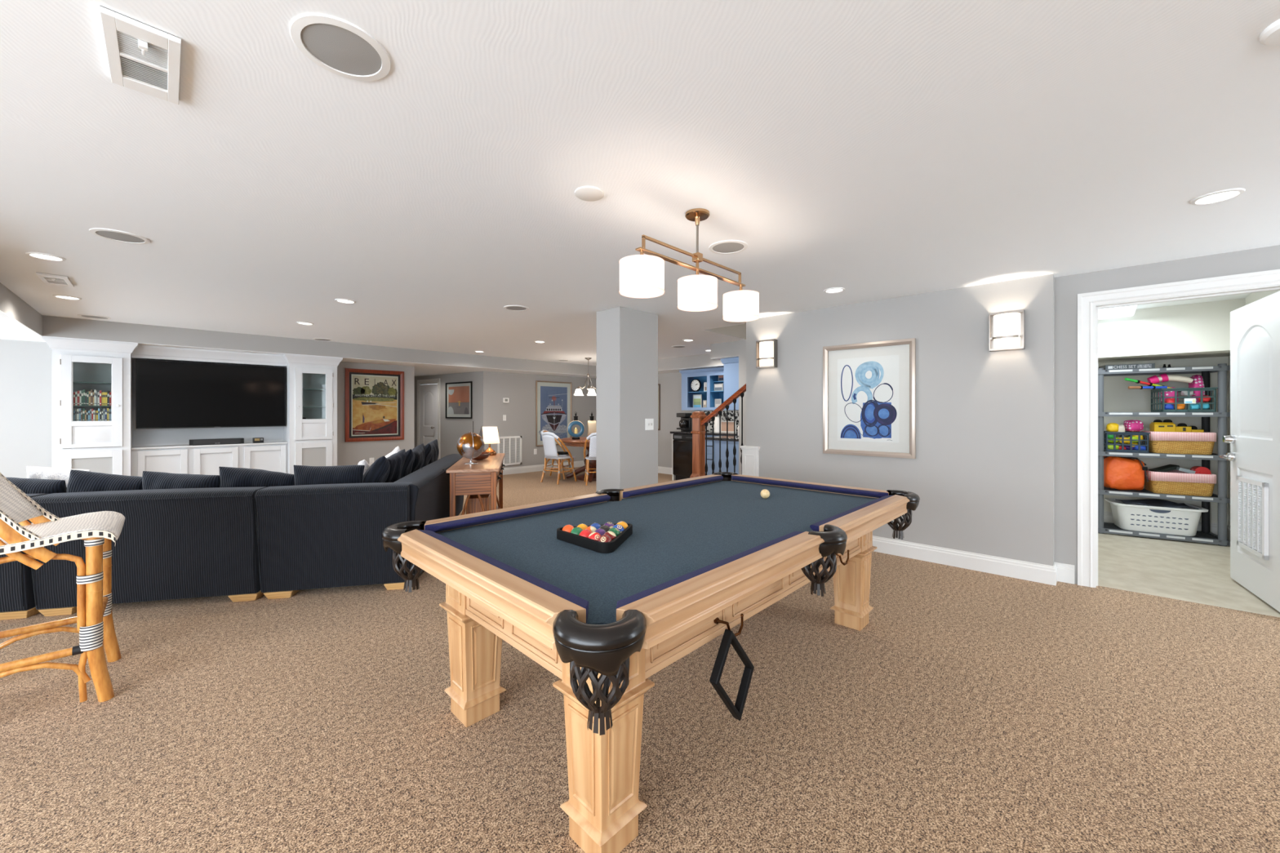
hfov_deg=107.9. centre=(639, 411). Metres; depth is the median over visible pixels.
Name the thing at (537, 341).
recessed light
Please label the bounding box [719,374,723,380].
photo
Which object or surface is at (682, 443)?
dishwasher
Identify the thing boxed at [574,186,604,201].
cover plate
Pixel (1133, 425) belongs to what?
bag
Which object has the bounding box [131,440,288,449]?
countertop
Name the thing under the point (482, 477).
console table
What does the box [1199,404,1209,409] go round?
toy
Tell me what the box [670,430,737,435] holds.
countertop
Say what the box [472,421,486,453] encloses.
model sailboat
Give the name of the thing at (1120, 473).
duffel bag
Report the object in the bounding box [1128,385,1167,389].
wand
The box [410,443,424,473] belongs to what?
sofa pillow
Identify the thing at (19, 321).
wall
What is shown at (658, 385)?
print
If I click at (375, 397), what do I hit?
print
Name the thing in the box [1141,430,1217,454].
wicker basket
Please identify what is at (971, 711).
floor
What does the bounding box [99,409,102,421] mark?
book
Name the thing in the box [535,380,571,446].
framed picture
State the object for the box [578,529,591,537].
ball
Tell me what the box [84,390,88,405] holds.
book
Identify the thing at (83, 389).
book
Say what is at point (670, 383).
wall
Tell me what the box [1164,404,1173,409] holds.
toy
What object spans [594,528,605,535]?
ball
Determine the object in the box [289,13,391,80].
ceiling speaker
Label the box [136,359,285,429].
television
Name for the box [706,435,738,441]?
countertop
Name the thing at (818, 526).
cushion
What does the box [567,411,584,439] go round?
lantern
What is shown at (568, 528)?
ball
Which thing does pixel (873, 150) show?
ceiling
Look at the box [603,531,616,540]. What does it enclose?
ball
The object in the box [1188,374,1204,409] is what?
bag
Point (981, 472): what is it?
wall
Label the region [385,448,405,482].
sofa pillow
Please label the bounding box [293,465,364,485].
sofa pillow
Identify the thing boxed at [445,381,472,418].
framed picture
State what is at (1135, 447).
toy
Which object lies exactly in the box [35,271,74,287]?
ceiling vent
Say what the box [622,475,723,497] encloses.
cushion
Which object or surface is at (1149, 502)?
cloth
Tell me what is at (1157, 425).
toy truck
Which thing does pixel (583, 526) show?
ball
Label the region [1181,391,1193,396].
toy
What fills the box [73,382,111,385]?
glass shelf
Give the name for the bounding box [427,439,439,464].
sofa pillow
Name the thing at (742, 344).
wall
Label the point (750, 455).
half wall
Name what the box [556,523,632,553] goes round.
rack
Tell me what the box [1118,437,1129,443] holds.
toy
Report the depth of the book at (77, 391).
5.12 m
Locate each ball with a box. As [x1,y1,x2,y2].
[561,524,573,533]
[570,527,582,535]
[576,524,587,529]
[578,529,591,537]
[585,526,596,533]
[587,532,600,541]
[590,523,601,528]
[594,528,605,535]
[597,534,611,542]
[599,524,610,532]
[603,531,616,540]
[604,521,614,528]
[608,527,620,536]
[613,524,624,533]
[617,520,628,528]
[760,488,769,498]
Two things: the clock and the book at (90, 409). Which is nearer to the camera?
the book at (90, 409)
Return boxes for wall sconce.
[755,338,777,368]
[988,309,1024,351]
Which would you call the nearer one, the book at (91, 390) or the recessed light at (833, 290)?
the recessed light at (833, 290)
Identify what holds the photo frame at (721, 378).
on the shelf
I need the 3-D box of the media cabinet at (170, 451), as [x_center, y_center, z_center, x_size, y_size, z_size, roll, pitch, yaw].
[-5.554,0.238,6.093,0.375,2.054,1.475,0,0,45]
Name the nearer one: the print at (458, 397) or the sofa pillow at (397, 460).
the sofa pillow at (397, 460)
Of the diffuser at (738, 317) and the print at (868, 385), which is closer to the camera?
the diffuser at (738, 317)
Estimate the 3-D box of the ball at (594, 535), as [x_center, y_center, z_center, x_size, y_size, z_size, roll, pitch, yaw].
[-0.177,0.503,1.834,0.057,0.057,0.056,0,0,17]
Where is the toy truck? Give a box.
[1149,419,1204,432]
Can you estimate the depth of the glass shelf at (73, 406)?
5.17 m
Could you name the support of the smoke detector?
attached to the ceiling
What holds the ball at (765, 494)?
on the pool table at (703, 556)
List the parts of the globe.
meridian arm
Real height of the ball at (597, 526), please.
0.057 m
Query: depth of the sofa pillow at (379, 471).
3.69 m
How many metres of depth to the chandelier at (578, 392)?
8.59 m
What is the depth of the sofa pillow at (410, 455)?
4.43 m
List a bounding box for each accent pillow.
[26,466,90,486]
[357,459,370,475]
[385,446,400,457]
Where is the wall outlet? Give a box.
[368,457,373,465]
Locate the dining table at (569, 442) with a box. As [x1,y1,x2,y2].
[560,436,595,482]
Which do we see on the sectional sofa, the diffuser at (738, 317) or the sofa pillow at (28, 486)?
the sofa pillow at (28, 486)
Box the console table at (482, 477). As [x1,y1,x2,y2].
[445,453,505,516]
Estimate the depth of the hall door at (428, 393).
10.07 m
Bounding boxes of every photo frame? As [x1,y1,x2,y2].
[693,394,702,407]
[702,400,706,407]
[703,382,706,391]
[714,383,723,391]
[715,399,721,407]
[718,374,724,381]
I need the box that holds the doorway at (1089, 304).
[1077,269,1279,587]
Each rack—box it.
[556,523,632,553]
[709,629,754,720]
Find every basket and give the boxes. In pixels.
[1104,497,1208,536]
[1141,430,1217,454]
[1144,468,1217,496]
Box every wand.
[1124,377,1171,388]
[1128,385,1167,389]
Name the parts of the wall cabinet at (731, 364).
cornice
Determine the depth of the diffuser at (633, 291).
2.11 m
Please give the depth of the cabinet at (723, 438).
6.83 m
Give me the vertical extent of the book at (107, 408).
0.148 m
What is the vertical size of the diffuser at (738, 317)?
0.001 m
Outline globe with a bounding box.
[456,431,484,464]
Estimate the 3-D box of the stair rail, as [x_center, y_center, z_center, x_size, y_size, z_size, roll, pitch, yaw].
[1.073,0.377,5.306,0.892,1.776,0.066,0,0,45]
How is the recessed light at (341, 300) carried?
in the ceiling
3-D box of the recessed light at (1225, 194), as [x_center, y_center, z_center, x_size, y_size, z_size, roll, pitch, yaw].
[2.704,-1.006,2.183,0.164,0.008,0.164,0,0,45]
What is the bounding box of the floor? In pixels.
[0,466,1279,852]
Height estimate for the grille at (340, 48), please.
0.003 m
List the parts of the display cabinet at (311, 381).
cornice, door, door, cloth panel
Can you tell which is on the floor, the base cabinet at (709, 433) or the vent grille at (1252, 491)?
the base cabinet at (709, 433)
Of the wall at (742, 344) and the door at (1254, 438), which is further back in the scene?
the wall at (742, 344)
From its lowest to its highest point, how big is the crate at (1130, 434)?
0.205 m
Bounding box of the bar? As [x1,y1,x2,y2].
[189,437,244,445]
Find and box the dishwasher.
[672,433,692,479]
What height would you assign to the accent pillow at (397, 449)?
0.426 m
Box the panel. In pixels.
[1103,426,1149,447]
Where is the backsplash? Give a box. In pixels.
[701,410,738,431]
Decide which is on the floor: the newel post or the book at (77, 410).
the newel post
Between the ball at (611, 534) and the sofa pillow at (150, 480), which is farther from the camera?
the sofa pillow at (150, 480)
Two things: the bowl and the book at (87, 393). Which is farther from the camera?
the book at (87, 393)
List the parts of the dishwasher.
control panel, kick plate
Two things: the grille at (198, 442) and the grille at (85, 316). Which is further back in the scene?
the grille at (198, 442)
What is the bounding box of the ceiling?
[0,0,1279,365]
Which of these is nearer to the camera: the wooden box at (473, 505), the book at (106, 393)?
the wooden box at (473, 505)
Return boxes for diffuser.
[621,287,662,294]
[680,302,715,308]
[724,315,756,319]
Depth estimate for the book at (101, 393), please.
5.24 m
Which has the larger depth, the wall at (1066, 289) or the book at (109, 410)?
the book at (109, 410)
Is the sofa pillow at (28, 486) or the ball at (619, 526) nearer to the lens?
the ball at (619, 526)
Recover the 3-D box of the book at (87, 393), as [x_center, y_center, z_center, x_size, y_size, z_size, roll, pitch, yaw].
[-6.166,-0.148,5.207,0.108,0.155,0.012,0,0,45]
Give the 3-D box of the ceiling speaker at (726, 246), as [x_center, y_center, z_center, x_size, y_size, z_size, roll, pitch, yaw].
[0.540,-1.006,2.853,0.236,0.007,0.236,0,0,45]
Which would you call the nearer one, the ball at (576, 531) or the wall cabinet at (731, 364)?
the ball at (576, 531)
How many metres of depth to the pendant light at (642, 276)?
2.29 m
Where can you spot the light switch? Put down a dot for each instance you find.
(649, 423)
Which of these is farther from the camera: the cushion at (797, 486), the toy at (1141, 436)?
the toy at (1141, 436)
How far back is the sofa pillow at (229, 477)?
3.40 m
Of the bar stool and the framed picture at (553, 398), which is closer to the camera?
the bar stool
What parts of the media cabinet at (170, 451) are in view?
cabinet door, panel, cornice, cabinet door, cabinet door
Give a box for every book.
[73,391,75,405]
[75,391,77,405]
[75,408,76,421]
[76,408,79,421]
[77,391,79,405]
[79,391,81,405]
[79,408,82,421]
[81,390,83,405]
[82,408,85,421]
[83,389,86,405]
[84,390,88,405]
[86,391,88,405]
[88,391,90,405]
[89,408,91,421]
[90,389,93,405]
[91,408,93,421]
[93,389,97,405]
[96,391,98,405]
[97,392,99,405]
[97,408,100,421]
[99,390,102,405]
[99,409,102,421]
[101,392,102,405]
[101,410,103,421]
[102,391,105,405]
[103,408,105,421]
[105,391,107,405]
[106,408,109,421]
[107,391,110,405]
[108,408,111,421]
[109,391,111,405]
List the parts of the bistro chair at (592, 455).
leg, seat, backrest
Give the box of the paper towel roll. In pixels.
[713,416,719,432]
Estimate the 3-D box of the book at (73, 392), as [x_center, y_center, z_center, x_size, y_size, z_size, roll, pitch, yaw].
[-6.231,-0.143,5.137,0.118,0.146,0.012,0,0,45]
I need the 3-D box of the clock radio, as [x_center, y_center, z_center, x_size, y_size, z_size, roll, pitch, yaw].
[-5.183,0.387,6.323,0.082,0.070,0.112,0,0,45]
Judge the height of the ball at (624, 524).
0.057 m
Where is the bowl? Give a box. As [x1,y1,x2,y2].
[471,452,489,460]
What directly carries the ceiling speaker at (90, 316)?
attached to the ceiling
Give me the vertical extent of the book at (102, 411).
0.119 m
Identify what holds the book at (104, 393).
on the display cabinet at (77, 364)
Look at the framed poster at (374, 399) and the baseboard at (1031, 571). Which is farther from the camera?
the framed poster at (374, 399)
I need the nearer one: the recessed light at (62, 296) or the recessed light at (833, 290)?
the recessed light at (833, 290)
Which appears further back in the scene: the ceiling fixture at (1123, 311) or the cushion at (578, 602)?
the ceiling fixture at (1123, 311)
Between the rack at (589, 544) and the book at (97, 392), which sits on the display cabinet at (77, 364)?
the book at (97, 392)
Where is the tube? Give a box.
[1146,373,1193,383]
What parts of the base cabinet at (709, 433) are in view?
panel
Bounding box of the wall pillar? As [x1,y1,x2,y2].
[595,306,657,492]
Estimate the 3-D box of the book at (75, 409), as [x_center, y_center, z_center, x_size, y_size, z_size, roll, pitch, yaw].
[-6.222,0.038,5.144,0.112,0.143,0.011,0,0,45]
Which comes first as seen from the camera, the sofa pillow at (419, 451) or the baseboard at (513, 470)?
the sofa pillow at (419, 451)
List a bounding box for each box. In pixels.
[466,493,491,514]
[1098,363,1155,369]
[1148,464,1179,471]
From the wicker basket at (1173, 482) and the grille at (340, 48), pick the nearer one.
the grille at (340, 48)
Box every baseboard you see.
[502,460,584,475]
[657,466,671,474]
[872,535,1075,586]
[1103,511,1230,540]
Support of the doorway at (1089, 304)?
attached to the wall at (1066, 289)
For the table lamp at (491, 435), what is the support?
on the console table at (482, 477)
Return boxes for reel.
[1190,466,1211,474]
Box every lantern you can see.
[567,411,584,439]
[586,413,595,439]
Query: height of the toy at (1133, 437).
0.066 m
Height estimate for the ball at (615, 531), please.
0.057 m
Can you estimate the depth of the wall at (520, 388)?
9.68 m
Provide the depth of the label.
4.51 m
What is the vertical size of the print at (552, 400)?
1.170 m
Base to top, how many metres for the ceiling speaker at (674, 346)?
0.007 m
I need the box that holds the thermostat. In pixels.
[502,397,509,403]
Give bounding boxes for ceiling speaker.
[77,314,111,319]
[88,227,150,244]
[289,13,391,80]
[312,337,333,341]
[503,305,528,311]
[671,345,686,347]
[708,240,747,253]
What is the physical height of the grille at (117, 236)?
0.003 m
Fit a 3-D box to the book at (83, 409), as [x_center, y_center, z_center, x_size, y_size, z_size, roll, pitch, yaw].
[-6.188,0.036,5.187,0.112,0.147,0.015,0,0,45]
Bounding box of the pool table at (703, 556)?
[381,471,919,852]
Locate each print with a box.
[351,373,398,435]
[447,386,469,413]
[537,386,567,440]
[657,385,658,428]
[837,355,898,442]
[1107,364,1151,368]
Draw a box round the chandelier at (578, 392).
[573,357,595,395]
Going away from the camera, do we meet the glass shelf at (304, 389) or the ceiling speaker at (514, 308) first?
the ceiling speaker at (514, 308)
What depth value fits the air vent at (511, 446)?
9.45 m
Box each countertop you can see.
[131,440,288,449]
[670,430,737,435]
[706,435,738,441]
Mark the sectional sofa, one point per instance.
(242, 544)
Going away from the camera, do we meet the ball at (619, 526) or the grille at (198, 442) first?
the ball at (619, 526)
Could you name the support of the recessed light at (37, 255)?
in the ceiling
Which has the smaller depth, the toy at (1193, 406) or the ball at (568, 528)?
the ball at (568, 528)
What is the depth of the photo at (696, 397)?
8.64 m
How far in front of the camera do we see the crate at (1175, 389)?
4.54 m
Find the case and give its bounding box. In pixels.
[1176,466,1195,473]
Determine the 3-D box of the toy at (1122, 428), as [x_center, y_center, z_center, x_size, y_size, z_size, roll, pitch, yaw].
[4.981,0.185,4.852,0.104,0.111,0.082,0,0,33]
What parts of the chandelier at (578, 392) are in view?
lamp shade, stem, lamp shade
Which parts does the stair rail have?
handrail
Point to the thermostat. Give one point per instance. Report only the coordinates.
(505, 400)
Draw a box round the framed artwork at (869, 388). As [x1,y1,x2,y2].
[822,337,915,458]
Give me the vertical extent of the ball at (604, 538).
0.057 m
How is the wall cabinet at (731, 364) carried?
attached to the wall at (742, 344)
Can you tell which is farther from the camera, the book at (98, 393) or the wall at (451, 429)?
the wall at (451, 429)
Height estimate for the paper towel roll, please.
0.275 m
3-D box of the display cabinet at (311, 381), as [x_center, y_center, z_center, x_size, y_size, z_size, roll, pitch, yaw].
[-4.804,0.238,6.786,0.626,2.054,0.678,0,0,45]
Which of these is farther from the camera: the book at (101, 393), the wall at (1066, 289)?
the book at (101, 393)
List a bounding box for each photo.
[693,395,700,407]
[715,384,721,390]
[715,400,719,407]
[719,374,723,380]
[720,421,736,432]
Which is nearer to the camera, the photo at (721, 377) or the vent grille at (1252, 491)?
the vent grille at (1252, 491)
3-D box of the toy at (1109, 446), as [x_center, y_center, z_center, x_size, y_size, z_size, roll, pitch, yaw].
[4.925,0.370,4.857,0.094,0.055,0.084,0,0,33]
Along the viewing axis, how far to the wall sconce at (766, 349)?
4.86 m
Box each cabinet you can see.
[41,336,138,475]
[131,345,288,476]
[282,353,342,474]
[670,430,737,480]
[679,367,724,410]
[706,435,738,475]
[720,356,738,409]
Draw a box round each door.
[420,383,437,445]
[1218,290,1279,612]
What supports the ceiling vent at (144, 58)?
in the ceiling
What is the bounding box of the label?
[1184,398,1195,403]
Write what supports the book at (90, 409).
in the display cabinet at (77, 364)
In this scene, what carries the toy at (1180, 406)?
in the crate at (1175, 389)
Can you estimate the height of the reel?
0.110 m
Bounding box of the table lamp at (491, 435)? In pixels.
[482,426,499,455]
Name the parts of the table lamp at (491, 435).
lamp shade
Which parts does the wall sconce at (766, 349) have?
lamp shade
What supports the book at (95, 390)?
on the display cabinet at (77, 364)
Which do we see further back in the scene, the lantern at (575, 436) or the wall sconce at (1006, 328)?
the lantern at (575, 436)
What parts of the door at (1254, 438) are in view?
lever handle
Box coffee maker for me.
[676,413,691,431]
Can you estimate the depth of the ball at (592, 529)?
1.92 m
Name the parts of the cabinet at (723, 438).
drawer, drawer, drawer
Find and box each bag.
[1103,456,1148,490]
[1123,419,1143,431]
[1158,386,1177,403]
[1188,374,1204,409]
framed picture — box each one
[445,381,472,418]
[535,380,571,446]
[657,383,660,430]
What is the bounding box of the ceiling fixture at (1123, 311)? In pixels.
[1097,304,1137,319]
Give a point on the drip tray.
(677, 428)
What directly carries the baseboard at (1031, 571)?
attached to the wall at (981, 472)
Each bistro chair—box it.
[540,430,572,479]
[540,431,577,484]
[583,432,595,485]
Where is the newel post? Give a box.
[689,411,706,478]
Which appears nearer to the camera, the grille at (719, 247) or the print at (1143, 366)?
the grille at (719, 247)
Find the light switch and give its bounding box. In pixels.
[644,418,653,430]
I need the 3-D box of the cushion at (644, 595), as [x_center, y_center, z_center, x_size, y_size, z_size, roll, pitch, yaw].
[0.292,0.509,1.547,0.049,0.037,1.051,0,0,45]
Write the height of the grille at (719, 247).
0.003 m
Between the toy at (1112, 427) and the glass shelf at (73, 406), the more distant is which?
the glass shelf at (73, 406)
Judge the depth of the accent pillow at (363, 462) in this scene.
4.09 m
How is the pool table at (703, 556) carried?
on the floor
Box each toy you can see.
[1106,422,1119,431]
[1107,436,1119,443]
[1107,444,1119,449]
[1117,424,1124,431]
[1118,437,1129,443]
[1124,445,1133,449]
[1128,436,1137,442]
[1132,435,1143,441]
[1133,445,1146,450]
[1164,398,1174,404]
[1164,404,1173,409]
[1173,404,1185,409]
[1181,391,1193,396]
[1190,404,1199,409]
[1198,395,1210,402]
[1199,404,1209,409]
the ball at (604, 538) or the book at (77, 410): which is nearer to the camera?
the ball at (604, 538)
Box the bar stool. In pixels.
[0,472,124,702]
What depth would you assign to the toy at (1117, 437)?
4.87 m
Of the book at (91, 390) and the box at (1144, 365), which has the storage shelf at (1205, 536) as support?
the box at (1144, 365)
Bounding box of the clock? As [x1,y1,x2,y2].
[690,378,701,391]
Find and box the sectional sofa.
[0,453,463,620]
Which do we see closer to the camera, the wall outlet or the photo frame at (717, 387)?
the wall outlet
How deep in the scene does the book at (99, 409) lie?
5.23 m
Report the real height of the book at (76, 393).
0.152 m
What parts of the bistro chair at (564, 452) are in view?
leg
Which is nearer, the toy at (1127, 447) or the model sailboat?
the toy at (1127, 447)
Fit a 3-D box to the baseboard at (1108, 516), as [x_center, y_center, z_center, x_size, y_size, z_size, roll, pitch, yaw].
[4.742,1.197,4.600,1.550,0.136,1.710,0,0,45]
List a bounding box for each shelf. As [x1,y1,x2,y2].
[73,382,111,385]
[73,405,111,406]
[302,388,325,391]
[688,391,724,393]
[1097,363,1230,546]
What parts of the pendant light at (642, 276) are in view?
lamp shade, lamp shade, rod, lamp shade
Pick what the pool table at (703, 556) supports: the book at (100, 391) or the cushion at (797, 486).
the cushion at (797, 486)
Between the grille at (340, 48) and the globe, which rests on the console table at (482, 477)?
the globe
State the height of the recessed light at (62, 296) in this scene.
0.008 m
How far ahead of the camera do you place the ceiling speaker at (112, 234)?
2.66 m
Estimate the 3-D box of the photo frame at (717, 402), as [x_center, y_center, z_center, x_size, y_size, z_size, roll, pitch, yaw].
[1.395,-0.141,8.323,0.140,0.180,0.016,0,0,45]
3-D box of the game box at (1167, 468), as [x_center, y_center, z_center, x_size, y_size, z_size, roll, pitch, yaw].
[5.305,0.579,4.715,0.179,0.090,0.120,0,0,19]
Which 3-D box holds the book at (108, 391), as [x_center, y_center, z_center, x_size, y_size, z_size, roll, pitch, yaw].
[-6.059,-0.154,5.312,0.109,0.166,0.013,0,0,45]
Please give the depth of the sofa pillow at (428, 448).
5.15 m
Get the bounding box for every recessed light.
[25,252,66,261]
[52,294,81,299]
[296,321,314,324]
[334,298,355,303]
[533,340,545,342]
[682,338,693,341]
[823,287,844,293]
[1190,187,1245,204]
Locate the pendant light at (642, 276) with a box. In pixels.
[618,208,759,322]
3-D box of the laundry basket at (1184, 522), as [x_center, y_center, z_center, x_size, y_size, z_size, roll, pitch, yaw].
[5.233,1.073,4.751,0.665,0.272,0.425,0,0,33]
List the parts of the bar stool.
backrest, seat, leg, leg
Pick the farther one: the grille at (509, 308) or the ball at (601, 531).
the grille at (509, 308)
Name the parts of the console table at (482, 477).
leg, leg, drawer, leg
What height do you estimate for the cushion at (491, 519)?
0.037 m
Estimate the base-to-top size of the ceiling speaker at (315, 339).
0.007 m
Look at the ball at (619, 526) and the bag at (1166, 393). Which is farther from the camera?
the bag at (1166, 393)
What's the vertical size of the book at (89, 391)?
0.158 m
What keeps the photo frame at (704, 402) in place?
on the display cabinet at (708, 375)
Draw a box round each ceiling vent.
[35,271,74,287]
[99,5,181,104]
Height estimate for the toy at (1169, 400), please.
0.066 m
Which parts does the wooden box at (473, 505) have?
panel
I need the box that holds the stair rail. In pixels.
[701,383,746,475]
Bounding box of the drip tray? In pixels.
[676,427,688,429]
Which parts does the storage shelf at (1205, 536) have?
post, post, post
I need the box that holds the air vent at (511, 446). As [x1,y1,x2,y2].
[497,435,521,465]
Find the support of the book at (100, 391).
on the display cabinet at (77, 364)
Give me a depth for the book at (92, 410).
5.19 m
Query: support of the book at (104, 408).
in the display cabinet at (77, 364)
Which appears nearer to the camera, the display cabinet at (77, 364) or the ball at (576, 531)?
the ball at (576, 531)
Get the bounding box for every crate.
[1103,431,1150,453]
[1151,386,1217,412]
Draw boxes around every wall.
[0,282,738,378]
[0,338,413,478]
[413,371,483,458]
[483,371,595,468]
[657,372,738,467]
[703,274,1053,565]
[738,339,746,474]
[740,445,759,476]
[1053,244,1279,584]
[1097,297,1245,524]
[1228,289,1279,525]
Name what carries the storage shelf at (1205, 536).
on the floor
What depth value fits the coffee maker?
8.74 m
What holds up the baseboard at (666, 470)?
attached to the wall at (670, 383)
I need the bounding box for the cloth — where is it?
[1115,498,1199,509]
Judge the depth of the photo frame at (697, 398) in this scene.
8.63 m
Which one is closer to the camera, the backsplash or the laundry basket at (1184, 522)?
the laundry basket at (1184, 522)
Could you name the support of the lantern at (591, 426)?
on the dining table at (569, 442)
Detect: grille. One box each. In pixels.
[81,315,106,318]
[95,231,144,242]
[193,439,240,444]
[300,22,382,75]
[506,306,526,310]
[712,242,743,253]
[1236,475,1268,559]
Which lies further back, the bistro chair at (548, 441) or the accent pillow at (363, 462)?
the bistro chair at (548, 441)
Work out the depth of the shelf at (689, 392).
8.50 m
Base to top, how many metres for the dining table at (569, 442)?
0.757 m
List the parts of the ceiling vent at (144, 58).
lever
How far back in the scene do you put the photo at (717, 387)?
8.33 m
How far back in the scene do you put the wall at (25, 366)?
5.23 m
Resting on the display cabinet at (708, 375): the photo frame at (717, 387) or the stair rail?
the photo frame at (717, 387)
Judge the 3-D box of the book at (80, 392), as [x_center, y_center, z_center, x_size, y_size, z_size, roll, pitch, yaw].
[-6.205,-0.152,5.172,0.121,0.162,0.012,0,0,45]
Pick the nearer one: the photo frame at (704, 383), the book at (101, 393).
the book at (101, 393)
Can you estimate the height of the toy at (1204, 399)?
0.064 m
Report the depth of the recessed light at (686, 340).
6.53 m
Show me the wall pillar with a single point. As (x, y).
(627, 339)
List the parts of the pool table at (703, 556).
leg, raised panel, rail, rail, raised panel, leg, rail, rail, rail, leg, raised panel, rail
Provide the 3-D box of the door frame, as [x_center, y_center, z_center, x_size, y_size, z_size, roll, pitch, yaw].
[-4.579,0.279,10.084,0.850,1.972,0.022,0,0,35]
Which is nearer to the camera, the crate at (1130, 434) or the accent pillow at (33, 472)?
the accent pillow at (33, 472)
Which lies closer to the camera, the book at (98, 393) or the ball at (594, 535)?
the ball at (594, 535)
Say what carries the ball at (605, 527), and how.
on the pool table at (703, 556)
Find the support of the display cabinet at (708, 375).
attached to the wall at (670, 383)
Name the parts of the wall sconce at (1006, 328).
lamp shade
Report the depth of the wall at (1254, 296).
4.62 m
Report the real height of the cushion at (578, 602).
0.037 m
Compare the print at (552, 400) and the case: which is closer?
the case
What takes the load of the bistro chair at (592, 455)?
on the floor
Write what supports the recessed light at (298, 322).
in the ceiling
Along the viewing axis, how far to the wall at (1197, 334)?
4.67 m
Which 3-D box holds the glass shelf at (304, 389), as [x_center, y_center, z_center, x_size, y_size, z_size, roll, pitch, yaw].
[-4.827,-0.323,6.808,0.510,0.008,0.500,0,0,45]
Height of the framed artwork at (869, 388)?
1.035 m
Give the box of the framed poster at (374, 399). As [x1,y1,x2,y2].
[344,368,404,441]
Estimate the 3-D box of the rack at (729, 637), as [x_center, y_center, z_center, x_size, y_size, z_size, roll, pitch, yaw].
[0.328,0.932,1.648,0.032,0.336,0.240,0,0,45]
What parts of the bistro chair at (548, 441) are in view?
leg, backrest, leg, seat, leg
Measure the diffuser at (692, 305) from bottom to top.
0.001 m
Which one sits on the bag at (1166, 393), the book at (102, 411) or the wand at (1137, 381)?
the wand at (1137, 381)
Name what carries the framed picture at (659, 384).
attached to the wall at (670, 383)
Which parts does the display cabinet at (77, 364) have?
cornice, door, door, cloth panel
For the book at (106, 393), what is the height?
0.152 m
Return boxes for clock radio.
[252,437,263,443]
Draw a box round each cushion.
[417,529,589,622]
[424,494,610,532]
[616,531,804,608]
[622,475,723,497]
[731,475,888,497]
[809,495,893,531]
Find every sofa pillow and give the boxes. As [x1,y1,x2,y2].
[6,477,66,493]
[66,469,142,493]
[142,471,220,489]
[218,466,294,487]
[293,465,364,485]
[362,455,390,483]
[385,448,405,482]
[400,448,415,478]
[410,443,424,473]
[420,443,432,468]
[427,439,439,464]
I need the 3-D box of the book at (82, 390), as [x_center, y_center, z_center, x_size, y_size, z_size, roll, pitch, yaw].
[-6.193,-0.154,5.178,0.117,0.167,0.012,0,0,45]
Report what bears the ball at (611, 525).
on the pool table at (703, 556)
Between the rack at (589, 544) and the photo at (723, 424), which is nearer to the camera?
the rack at (589, 544)
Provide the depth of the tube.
4.64 m
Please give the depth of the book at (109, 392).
5.29 m
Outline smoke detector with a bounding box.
[1259,18,1279,44]
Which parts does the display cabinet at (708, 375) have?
cornice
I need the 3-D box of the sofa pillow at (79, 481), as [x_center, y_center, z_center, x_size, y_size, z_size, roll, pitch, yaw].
[-3.735,0.597,3.284,0.477,0.402,0.228,0,0,-23]
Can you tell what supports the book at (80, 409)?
in the display cabinet at (77, 364)

